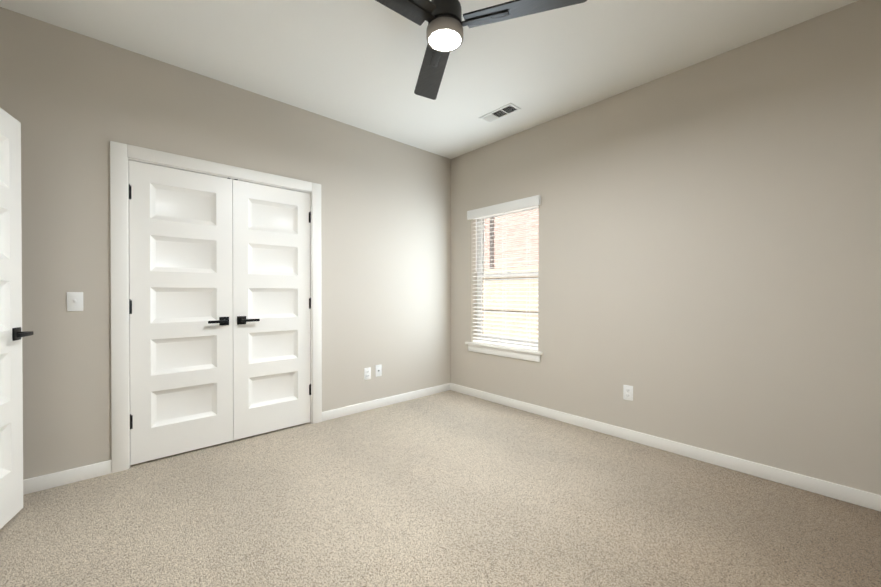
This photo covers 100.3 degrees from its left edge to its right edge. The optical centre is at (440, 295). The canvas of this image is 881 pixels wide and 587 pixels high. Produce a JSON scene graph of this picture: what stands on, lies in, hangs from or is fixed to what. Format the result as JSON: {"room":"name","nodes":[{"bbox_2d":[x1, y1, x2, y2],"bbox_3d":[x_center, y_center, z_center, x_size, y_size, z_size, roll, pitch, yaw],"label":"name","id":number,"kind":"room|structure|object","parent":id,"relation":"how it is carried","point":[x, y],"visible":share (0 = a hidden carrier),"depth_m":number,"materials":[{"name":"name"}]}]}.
{"room":"empty bedroom","nodes":[
{"label":"empty bedroom","id":0,"kind":"room"},
{"bbox_2d":[0,7,450,479],"bbox_3d":[-1.252,-0.236,3.208,3.920,2.740,0.120,0,0,-42],"label":"wall","id":1,"kind":"structure","parent":0,"point":[74,104],"depth_m":2.53,"materials":[{"name":"paint"}]},
{"bbox_2d":[23,460,111,494],"bbox_3d":[-2.330,1.098,2.148,0.610,0.085,0.014,0,0,-42],"label":"baseboard","id":2,"kind":"structure","parent":1,"relation":"attached to","point":[49,481],"depth_m":2.21,"materials":[{"name":"white wood"}]},
{"bbox_2d":[67,292,82,310],"bbox_3d":[-2.223,0.040,2.237,0.072,0.116,0.016,0,0,-42],"label":"light switch","id":3,"kind":"object","parent":1,"relation":"attached to","point":[74,301],"visible":1,"depth_m":2.24,"materials":[{"name":"white plastic"}]},
{"bbox_2d":[129,160,232,464],"bbox_3d":[-1.817,0.117,2.615,0.613,2.011,0.097,0,0,-42],"label":"closet door","id":4,"kind":"structure","parent":1,"relation":"in","point":[181,301],"depth_m":2.61,"materials":[{"name":"painted wood"},{"name":"black metal"}]},
{"bbox_2d":[110,141,321,472],"bbox_3d":[-1.624,0.076,2.860,1.400,2.120,0.138,0,0,-42],"label":"trim","id":5,"kind":"structure","parent":1,"relation":"attached to","point":[122,155],"depth_m":2.40,"materials":[{"name":"white wood"}]},
{"bbox_2d":[232,180,310,439],"bbox_3d":[-1.361,0.115,3.028,0.613,2.011,0.097,0,0,-42],"label":"closet door","id":6,"kind":"structure","parent":1,"relation":"in","point":[271,306],"depth_m":3.02,"materials":[{"name":"painted wood"},{"name":"black metal"}]},
{"bbox_2d":[364,367,370,379],"bbox_3d":[-0.716,0.772,3.612,0.072,0.116,0.010,0,0,-42],"label":"electrical outlet","id":7,"kind":"object","parent":1,"relation":"attached to","point":[367,373],"visible":1,"depth_m":3.61,"materials":[{"name":"white plastic"}]},
{"bbox_2d":[375,364,381,376],"bbox_3d":[-0.622,0.759,3.698,0.072,0.116,0.009,0,0,-42],"label":"electrical outlet","id":8,"kind":"object","parent":1,"relation":"attached to","point":[378,370],"visible":1,"depth_m":3.69,"materials":[{"name":"white plastic"}]},
{"bbox_2d":[322,383,450,421],"bbox_3d":[-0.475,1.088,3.829,1.596,0.085,0.014,0,0,-42],"label":"baseboard","id":9,"kind":"structure","parent":1,"relation":"attached to","point":[355,408],"depth_m":3.72,"materials":[{"name":"white wood"}]},
{"bbox_2d":[0,0,858,158],"bbox_3d":[-0.604,-1.646,1.621,5.080,0.100,4.690,0,0,-42],"label":"ceiling","id":10,"kind":"structure","parent":0,"point":[356,63],"depth_m":2.39,"materials":[{"name":"white paint"}]},
{"bbox_2d":[375,0,586,99],"bbox_3d":[-0.073,-1.426,1.739,1.066,0.341,1.212,0,0,-42],"label":"ceiling fan","id":11,"kind":"object","parent":10,"relation":"hanging from","point":[444,30],"visible":1,"depth_m":1.76,"materials":[{"name":"grey metal"}]},
{"bbox_2d":[479,103,520,122],"bbox_3d":[0.522,-1.600,3.248,0.151,0.012,0.352,0,0,-42],"label":"ceiling vent","id":12,"kind":"object","parent":10,"relation":"in","point":[501,112],"visible":1,"depth_m":3.24,"materials":[{"name":"white metal"}]},
{"bbox_2d":[0,390,880,586],"bbox_3d":[-0.604,1.194,1.637,5.080,0.100,4.690,0,0,-42],"label":"floor","id":13,"kind":"structure","parent":0,"point":[450,488],"depth_m":1.89,"materials":[{"name":"carpet"}]},
{"bbox_2d":[451,0,880,494],"bbox_3d":[1.487,-0.234,2.985,0.160,2.740,3.890,0,0,-42],"label":"wall","id":14,"kind":"structure","parent":0,"point":[709,254],"depth_m":2.46,"materials":[{"name":"paint"}]},
{"bbox_2d":[465,342,542,361],"bbox_3d":[0.655,0.581,3.836,0.136,0.100,0.982,0,0,-42],"label":"window sill","id":15,"kind":"structure","parent":14,"relation":"attached to","point":[513,352],"depth_m":3.75,"materials":[{"name":"white wood"}]},
{"bbox_2d":[477,207,538,346],"bbox_3d":[0.725,-0.200,3.886,0.069,1.460,0.870,0,0,-42],"label":"window","id":16,"kind":"structure","parent":14,"relation":"in","point":[508,274],"depth_m":3.99,"materials":[{"name":"white plastic"}]},
{"bbox_2d":[472,206,538,349],"bbox_3d":[0.663,-0.201,3.830,0.066,1.452,0.858,0,0,-42],"label":"window blinds","id":17,"kind":"object","parent":16,"relation":"attached to","point":[484,315],"visible":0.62,"depth_m":3.83,"materials":[{"name":"white plastic"}]},
{"bbox_2d":[467,195,540,219],"bbox_3d":[0.620,-0.893,3.795,0.029,0.097,0.930,0,0,-42],"label":"valance","id":18,"kind":"object","parent":17,"relation":"attached to","point":[523,203],"visible":1,"depth_m":3.73,"materials":[{"name":"white wood"}]},
{"bbox_2d":[623,385,632,400],"bbox_3d":[1.470,0.766,2.883,0.010,0.116,0.072,0,0,-42],"label":"electrical outlet","id":19,"kind":"object","parent":14,"relation":"attached to","point":[627,392],"visible":1,"depth_m":2.88,"materials":[{"name":"white plastic"}]},
{"bbox_2d":[451,383,880,511],"bbox_3d":[1.376,1.093,2.986,0.014,0.085,3.750,0,0,-42],"label":"baseboard","id":20,"kind":"structure","parent":14,"relation":"attached to","point":[866,499],"depth_m":2.50,"materials":[{"name":"white wood"}]},
{"label":"outside","id":21,"kind":"structure","parent":0,"visible":0},
{"bbox_3d":[3.283,1.419,9.947,11.840,0.050,24.000,0,0,-42],"label":"ground","id":22,"kind":"structure","parent":21,"visible":0},
{"bbox_2d":[483,266,537,339],"bbox_3d":[0.727,0.443,7.565,0.056,1.930,16.088,0,0,-42],"label":"fence","id":23,"kind":"object","parent":22,"relation":"on","point":[504,270],"depth_m":6.91,"materials":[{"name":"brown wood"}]},
{"bbox_2d":[485,209,538,268],"bbox_3d":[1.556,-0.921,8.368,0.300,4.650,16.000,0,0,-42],"label":"house","id":24,"kind":"structure","parent":22,"relation":"on","point":[499,248],"depth_m":8.23,"materials":[{"name":"brick"}]},
{"bbox_3d":[-1.645,0.083,0.842,0.158,2.130,1.020,0,0,-42],"label":"door frame","id":25,"kind":"structure","parent":0,"visible":0},
{"bbox_2d":[0,108,33,528],"bbox_3d":[-2.019,0.111,1.586,0.290,2.030,0.794,0,0,-42],"label":"bedroom door","id":26,"kind":"structure","parent":25,"relation":"attached to","point":[12,334],"depth_m":1.85,"materials":[{"name":"white wood"}]}
]}

